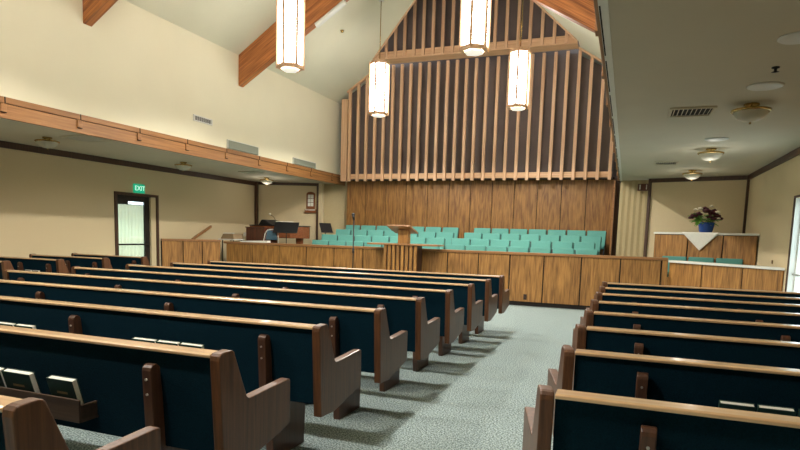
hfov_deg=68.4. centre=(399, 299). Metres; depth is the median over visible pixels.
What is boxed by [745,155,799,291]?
wall
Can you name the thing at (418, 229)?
chair
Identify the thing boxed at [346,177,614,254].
wall
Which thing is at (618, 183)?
wall
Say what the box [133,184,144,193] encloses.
exit sign
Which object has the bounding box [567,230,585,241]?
chair
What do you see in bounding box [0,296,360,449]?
pew
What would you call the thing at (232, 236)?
table
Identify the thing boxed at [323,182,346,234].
wall
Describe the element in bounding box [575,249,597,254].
chair
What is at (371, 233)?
chair
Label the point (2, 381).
book
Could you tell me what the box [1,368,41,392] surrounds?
book
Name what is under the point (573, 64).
wall
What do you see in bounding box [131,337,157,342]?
book
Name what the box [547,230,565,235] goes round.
chair
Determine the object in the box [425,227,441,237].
chair
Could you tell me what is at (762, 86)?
ceiling disc
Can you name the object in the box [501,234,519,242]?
chair
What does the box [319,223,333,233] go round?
music stand
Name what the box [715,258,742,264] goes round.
chair
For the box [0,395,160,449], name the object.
pew
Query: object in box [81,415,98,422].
shelf
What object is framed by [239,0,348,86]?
ceiling beam
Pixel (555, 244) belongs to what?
chair
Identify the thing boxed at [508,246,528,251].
chair
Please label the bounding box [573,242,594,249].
chair
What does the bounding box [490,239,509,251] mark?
chair
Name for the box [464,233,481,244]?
chair
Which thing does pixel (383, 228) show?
chair
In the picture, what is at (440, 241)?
chair
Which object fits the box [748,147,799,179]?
trim
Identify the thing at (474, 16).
pendant lamp
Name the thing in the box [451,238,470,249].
chair
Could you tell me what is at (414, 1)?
trim
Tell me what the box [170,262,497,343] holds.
pew
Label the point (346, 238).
chair
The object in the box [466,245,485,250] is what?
chair
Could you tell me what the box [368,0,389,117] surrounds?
pendant lamp
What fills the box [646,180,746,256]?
wall
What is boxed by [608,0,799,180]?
ceiling
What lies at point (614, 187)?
trim
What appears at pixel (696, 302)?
pew
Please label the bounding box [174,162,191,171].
ceiling light
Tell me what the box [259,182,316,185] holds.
trim
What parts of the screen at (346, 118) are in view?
edge trim, rail, edge trim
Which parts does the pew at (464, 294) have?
rail, panel, panel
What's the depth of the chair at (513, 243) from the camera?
13.71 m
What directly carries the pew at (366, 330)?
on the floor
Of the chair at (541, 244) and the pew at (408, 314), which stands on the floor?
the pew at (408, 314)
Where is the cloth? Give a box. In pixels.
[682,232,718,249]
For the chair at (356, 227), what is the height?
0.819 m
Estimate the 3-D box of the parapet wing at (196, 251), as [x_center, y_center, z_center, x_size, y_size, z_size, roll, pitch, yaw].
[-5.204,-0.911,14.692,1.454,1.169,0.140,-3,8,-37]
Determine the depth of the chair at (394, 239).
14.84 m
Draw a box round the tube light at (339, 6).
[315,0,346,27]
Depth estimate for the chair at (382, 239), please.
14.96 m
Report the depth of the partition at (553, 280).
12.50 m
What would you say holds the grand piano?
on the platform
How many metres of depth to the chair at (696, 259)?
11.55 m
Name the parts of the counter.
panel, panel, panel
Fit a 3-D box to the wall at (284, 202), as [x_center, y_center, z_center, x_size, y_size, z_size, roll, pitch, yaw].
[-3.366,-2.318,17.812,2.049,2.600,0.120,2,6,3]
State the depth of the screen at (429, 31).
14.99 m
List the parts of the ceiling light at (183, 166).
lamp shade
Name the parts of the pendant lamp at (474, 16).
diffuser panel, diffuser panel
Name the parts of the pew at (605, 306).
panel, rail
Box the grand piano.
[243,219,310,243]
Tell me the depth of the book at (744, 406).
2.68 m
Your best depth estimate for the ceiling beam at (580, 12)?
10.19 m
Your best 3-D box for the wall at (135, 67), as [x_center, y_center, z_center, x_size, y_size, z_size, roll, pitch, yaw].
[-5.270,-3.824,8.415,0.140,2.034,20.550,4,7,21]
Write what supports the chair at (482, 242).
on the trim
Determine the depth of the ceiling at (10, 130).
11.70 m
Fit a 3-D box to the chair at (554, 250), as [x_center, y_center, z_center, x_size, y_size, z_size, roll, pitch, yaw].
[3.436,-0.668,12.539,0.472,0.819,0.520,4,7,21]
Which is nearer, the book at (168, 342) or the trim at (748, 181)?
the book at (168, 342)
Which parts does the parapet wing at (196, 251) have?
panel, cap rail, panel, panel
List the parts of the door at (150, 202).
frame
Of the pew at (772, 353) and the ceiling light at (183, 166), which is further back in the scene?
the ceiling light at (183, 166)
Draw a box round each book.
[0,321,15,326]
[0,367,6,386]
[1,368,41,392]
[14,323,36,328]
[46,375,84,404]
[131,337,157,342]
[156,339,180,345]
[179,342,204,348]
[718,400,755,411]
[756,404,795,415]
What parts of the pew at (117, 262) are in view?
rail, panel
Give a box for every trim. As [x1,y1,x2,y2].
[0,96,344,185]
[0,140,254,185]
[255,182,258,224]
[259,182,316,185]
[316,183,318,239]
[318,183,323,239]
[373,0,415,59]
[536,3,576,39]
[593,0,621,181]
[609,180,615,255]
[643,179,651,256]
[652,175,746,182]
[742,175,749,232]
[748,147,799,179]
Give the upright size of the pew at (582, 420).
0.866 m
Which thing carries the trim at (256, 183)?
attached to the wall at (50, 204)
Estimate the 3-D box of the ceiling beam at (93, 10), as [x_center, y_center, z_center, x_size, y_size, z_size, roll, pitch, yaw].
[-2.932,-5.766,8.276,4.061,3.278,0.160,4,7,21]
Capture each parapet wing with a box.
[161,238,220,266]
[668,260,784,290]
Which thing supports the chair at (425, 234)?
on the trim
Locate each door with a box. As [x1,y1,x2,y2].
[114,191,159,265]
[785,195,799,291]
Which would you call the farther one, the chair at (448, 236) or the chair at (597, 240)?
the chair at (448, 236)
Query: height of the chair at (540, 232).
0.819 m
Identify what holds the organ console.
on the platform
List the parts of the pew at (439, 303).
panel, rail, panel, panel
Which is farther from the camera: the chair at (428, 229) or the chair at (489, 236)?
the chair at (428, 229)
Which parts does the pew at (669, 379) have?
panel, panel, rail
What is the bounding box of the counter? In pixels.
[653,232,759,284]
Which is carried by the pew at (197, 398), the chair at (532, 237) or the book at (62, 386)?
the book at (62, 386)
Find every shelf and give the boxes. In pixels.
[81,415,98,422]
[367,243,443,246]
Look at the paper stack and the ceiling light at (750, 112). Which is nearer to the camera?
the ceiling light at (750, 112)
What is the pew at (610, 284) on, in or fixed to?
on the floor
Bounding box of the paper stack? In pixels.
[240,241,270,242]
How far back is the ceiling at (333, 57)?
13.64 m
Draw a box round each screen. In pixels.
[340,47,612,181]
[375,0,578,63]
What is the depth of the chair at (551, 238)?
14.29 m
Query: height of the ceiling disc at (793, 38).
0.016 m
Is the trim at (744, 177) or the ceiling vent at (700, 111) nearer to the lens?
the ceiling vent at (700, 111)
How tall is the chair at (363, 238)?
0.819 m
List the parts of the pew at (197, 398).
panel, rail, panel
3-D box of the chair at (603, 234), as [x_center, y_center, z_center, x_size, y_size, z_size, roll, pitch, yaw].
[4.815,-1.275,14.510,0.472,0.819,0.520,4,7,21]
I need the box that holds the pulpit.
[367,225,443,271]
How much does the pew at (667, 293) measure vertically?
0.866 m
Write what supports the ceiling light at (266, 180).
hanging from the ceiling at (10, 130)
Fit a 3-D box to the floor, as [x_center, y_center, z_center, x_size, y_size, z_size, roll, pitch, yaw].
[-1.612,0.672,7.442,13.415,0.200,21.150,4,7,21]
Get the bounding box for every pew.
[0,256,69,273]
[0,261,13,279]
[0,279,407,419]
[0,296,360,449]
[0,325,289,449]
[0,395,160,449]
[4,269,439,391]
[29,254,112,273]
[71,253,149,269]
[71,266,463,370]
[125,264,482,355]
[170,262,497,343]
[207,260,509,333]
[522,384,799,449]
[547,346,799,433]
[563,324,799,390]
[572,309,799,346]
[580,299,799,324]
[586,292,799,312]
[590,286,799,303]
[594,281,799,298]
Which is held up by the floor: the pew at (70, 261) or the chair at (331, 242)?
the pew at (70, 261)
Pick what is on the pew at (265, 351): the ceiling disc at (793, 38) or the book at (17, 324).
the book at (17, 324)
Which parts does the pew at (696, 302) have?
panel, rail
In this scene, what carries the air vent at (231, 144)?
in the wall at (135, 67)
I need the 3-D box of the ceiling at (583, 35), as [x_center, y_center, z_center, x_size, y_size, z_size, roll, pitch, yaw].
[0.535,-5.840,6.005,4.006,2.754,20.800,4,7,21]
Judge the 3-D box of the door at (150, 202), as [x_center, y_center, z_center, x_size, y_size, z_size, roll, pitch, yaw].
[-6.083,-1.325,13.547,0.170,2.189,1.290,4,7,21]
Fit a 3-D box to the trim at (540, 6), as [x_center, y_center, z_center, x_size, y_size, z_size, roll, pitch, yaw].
[2.325,-6.959,12.566,4.473,1.846,0.050,-2,7,-34]
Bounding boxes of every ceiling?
[0,118,331,183]
[125,0,413,103]
[542,6,601,64]
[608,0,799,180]
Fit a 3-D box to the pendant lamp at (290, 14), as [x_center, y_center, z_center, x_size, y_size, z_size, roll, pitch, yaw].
[-1.843,-5.220,9.943,0.422,2.636,0.487,4,7,21]
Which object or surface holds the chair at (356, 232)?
on the trim
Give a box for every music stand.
[272,222,298,242]
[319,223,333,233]
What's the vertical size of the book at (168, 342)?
0.217 m
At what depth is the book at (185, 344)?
3.64 m
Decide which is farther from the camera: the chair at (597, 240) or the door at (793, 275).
the chair at (597, 240)
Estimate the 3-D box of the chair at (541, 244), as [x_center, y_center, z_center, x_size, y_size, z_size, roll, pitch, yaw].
[3.165,-0.916,13.405,0.472,0.819,0.520,4,7,21]
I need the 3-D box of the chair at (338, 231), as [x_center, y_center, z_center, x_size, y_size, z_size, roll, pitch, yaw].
[-1.663,-1.504,16.127,0.472,0.819,0.520,4,7,21]
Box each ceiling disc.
[705,137,728,141]
[746,81,784,90]
[777,31,799,44]
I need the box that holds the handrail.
[191,225,211,238]
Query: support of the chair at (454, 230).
on the trim
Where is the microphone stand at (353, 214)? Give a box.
[352,213,354,267]
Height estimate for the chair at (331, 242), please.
0.819 m
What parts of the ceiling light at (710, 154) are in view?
lamp shade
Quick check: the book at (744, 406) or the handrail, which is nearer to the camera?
the book at (744, 406)
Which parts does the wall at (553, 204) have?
wood panel, wood panel, wood panel, wood panel, wood panel, wood panel, wood panel, wood panel, wood panel, wood panel, wood panel, wood panel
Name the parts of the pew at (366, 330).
panel, rail, panel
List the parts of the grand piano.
lid, leg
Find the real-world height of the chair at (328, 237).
0.819 m
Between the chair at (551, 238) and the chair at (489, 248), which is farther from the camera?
the chair at (551, 238)
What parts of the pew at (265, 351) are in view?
panel, rail, panel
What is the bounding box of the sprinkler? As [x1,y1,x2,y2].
[771,66,779,72]
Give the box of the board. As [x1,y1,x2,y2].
[305,192,315,212]
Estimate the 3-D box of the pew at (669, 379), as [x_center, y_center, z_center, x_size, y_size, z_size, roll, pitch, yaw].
[2.030,0.739,2.873,2.658,0.866,0.667,4,7,21]
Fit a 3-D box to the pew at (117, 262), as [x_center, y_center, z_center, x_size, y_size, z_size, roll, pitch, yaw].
[-5.529,-0.432,11.529,1.810,0.885,0.638,4,7,21]
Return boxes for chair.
[263,229,278,242]
[312,240,328,244]
[321,234,337,240]
[329,240,345,245]
[336,229,350,235]
[338,235,354,245]
[346,225,360,234]
[346,241,363,245]
[352,230,367,235]
[355,235,371,241]
[361,225,375,235]
[364,242,381,246]
[368,230,383,238]
[372,236,389,246]
[377,226,390,234]
[384,230,397,236]
[390,236,397,242]
[410,237,425,243]
[413,227,424,236]
[419,231,435,243]
[421,243,439,248]
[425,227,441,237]
[427,237,444,248]
[437,232,453,248]
[442,227,458,237]
[446,244,465,249]
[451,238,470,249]
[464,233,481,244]
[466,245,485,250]
[471,239,489,250]
[474,228,490,236]
[482,233,500,239]
[487,246,507,251]
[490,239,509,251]
[491,228,508,234]
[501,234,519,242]
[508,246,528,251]
[510,229,527,237]
[510,240,530,252]
[520,234,539,251]
[528,229,546,235]
[530,247,551,252]
[531,241,551,247]
[540,235,559,248]
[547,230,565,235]
[552,241,572,248]
[552,248,574,253]
[560,235,580,246]
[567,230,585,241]
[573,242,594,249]
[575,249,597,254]
[581,236,601,254]
[587,231,606,254]
[662,256,686,276]
[688,257,714,262]
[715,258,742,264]
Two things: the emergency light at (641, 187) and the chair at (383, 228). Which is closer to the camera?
the emergency light at (641, 187)
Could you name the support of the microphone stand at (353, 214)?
on the floor
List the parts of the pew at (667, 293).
panel, rail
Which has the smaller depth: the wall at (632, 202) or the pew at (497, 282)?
the pew at (497, 282)
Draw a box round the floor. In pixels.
[57,305,584,449]
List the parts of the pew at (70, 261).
rail, panel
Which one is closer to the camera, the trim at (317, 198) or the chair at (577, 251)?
the chair at (577, 251)
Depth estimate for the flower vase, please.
11.80 m
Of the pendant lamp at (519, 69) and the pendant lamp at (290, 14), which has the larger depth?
the pendant lamp at (519, 69)
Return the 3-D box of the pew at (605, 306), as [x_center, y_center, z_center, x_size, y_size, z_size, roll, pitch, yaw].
[3.004,0.493,5.396,2.658,0.866,0.638,4,7,21]
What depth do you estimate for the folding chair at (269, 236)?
15.06 m
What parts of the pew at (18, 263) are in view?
rail, panel, panel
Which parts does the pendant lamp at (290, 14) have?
diffuser panel, diffuser panel, diffuser panel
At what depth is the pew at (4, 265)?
8.53 m
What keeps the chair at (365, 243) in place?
on the platform
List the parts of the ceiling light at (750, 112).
lamp shade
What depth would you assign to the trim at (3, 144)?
12.66 m
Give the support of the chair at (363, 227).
on the trim
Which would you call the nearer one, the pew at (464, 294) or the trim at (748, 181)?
the pew at (464, 294)
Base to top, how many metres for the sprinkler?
0.045 m
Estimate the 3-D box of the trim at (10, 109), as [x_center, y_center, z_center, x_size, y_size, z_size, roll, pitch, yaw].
[-5.244,-2.663,8.491,0.098,0.292,20.500,4,7,21]
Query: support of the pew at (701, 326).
on the floor
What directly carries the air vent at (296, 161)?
in the wall at (135, 67)
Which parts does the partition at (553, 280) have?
panel, panel, panel, panel, panel, panel, panel, cap rail, panel, panel, panel, panel, panel, panel, post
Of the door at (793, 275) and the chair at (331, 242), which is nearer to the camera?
the door at (793, 275)
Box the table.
[218,233,244,260]
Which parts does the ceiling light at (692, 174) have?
lamp shade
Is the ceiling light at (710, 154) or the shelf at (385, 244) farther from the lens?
the shelf at (385, 244)
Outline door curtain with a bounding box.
[118,204,143,256]
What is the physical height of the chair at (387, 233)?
0.819 m
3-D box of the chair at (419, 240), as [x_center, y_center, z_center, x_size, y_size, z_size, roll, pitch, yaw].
[0.333,-1.116,14.479,0.472,0.819,0.520,4,7,21]
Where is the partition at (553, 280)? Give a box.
[224,241,667,309]
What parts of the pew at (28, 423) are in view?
panel, rail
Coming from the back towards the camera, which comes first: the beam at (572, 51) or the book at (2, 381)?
the beam at (572, 51)
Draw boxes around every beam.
[82,0,117,26]
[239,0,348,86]
[390,41,617,177]
[531,0,594,32]
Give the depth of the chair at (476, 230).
15.68 m
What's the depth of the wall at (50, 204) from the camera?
12.23 m
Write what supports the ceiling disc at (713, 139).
attached to the ceiling at (667, 54)
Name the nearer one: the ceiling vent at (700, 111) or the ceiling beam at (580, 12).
the ceiling vent at (700, 111)
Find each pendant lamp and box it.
[276,0,304,72]
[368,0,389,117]
[458,0,491,55]
[507,0,530,110]
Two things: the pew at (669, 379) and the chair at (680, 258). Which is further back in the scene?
the chair at (680, 258)
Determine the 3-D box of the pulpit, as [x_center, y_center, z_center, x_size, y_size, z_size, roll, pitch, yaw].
[0.101,-0.815,13.061,1.640,1.638,0.547,4,7,21]
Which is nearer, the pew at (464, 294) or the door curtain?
the pew at (464, 294)
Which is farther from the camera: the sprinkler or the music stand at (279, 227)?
the music stand at (279, 227)
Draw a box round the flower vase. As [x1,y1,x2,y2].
[688,205,722,231]
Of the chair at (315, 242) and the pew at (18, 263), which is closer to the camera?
the pew at (18, 263)
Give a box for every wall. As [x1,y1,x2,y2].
[0,0,341,174]
[0,147,254,265]
[258,185,316,243]
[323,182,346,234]
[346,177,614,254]
[351,53,613,180]
[611,178,643,255]
[616,180,648,256]
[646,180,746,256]
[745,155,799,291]
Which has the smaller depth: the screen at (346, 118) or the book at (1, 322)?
the book at (1, 322)
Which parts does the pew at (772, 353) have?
panel, panel, rail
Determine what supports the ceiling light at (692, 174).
hanging from the ceiling at (667, 54)
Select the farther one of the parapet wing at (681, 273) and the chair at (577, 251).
the chair at (577, 251)
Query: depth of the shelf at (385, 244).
12.87 m
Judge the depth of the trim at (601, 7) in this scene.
4.94 m
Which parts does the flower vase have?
maroon flower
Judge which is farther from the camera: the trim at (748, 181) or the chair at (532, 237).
the chair at (532, 237)
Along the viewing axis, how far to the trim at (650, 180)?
13.66 m
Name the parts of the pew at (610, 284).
panel, rail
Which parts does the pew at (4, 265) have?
panel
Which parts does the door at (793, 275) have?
frame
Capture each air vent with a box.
[193,114,212,125]
[227,139,258,154]
[292,157,315,168]
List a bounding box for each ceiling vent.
[238,171,263,173]
[654,161,678,164]
[667,106,716,117]
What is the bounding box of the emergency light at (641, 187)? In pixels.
[638,184,647,190]
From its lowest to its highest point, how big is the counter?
1.219 m
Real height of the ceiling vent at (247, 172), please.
0.020 m
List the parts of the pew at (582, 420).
panel, panel, rail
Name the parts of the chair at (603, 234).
backrest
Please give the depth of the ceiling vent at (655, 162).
10.71 m
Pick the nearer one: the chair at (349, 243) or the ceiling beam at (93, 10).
the ceiling beam at (93, 10)
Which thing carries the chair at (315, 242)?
on the platform
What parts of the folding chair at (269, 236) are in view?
backrest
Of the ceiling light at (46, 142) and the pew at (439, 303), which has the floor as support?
the pew at (439, 303)
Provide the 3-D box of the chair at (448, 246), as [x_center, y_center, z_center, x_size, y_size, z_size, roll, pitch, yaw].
[1.183,-0.827,13.394,0.472,0.819,0.520,4,7,21]
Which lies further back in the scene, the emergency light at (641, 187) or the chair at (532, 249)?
the emergency light at (641, 187)
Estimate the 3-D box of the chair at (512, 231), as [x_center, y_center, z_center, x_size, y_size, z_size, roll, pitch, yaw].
[3.009,-1.402,15.194,0.472,0.819,0.520,4,7,21]
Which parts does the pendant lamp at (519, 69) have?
diffuser panel, rod, diffuser panel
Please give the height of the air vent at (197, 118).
0.120 m
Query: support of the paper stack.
on the partition at (553, 280)
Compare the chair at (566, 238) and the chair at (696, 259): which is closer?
the chair at (696, 259)
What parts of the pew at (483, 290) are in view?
rail, panel, panel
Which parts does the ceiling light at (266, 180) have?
lamp shade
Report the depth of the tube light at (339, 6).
11.71 m
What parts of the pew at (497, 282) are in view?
rail, panel, panel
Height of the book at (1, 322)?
0.217 m
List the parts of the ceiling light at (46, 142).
lamp shade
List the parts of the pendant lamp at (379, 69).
diffuser panel, diffuser panel, rod, diffuser panel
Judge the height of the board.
0.630 m
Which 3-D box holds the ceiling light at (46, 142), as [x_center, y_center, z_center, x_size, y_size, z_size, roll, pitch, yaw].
[-5.927,-2.614,9.890,0.376,0.207,0.376,4,7,21]
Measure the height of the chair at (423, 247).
0.819 m
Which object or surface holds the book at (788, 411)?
on the pew at (669, 379)
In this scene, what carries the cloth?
on the counter
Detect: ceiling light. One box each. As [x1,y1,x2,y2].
[34,136,59,149]
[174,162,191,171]
[260,177,273,184]
[682,170,702,180]
[697,148,724,161]
[731,102,771,123]
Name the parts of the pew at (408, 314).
panel, rail, panel, panel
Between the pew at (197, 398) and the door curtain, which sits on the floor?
the pew at (197, 398)
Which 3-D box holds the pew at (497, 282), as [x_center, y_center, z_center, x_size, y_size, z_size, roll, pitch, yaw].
[-0.856,-0.090,9.629,5.178,0.885,0.639,4,7,21]
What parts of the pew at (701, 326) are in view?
panel, panel, rail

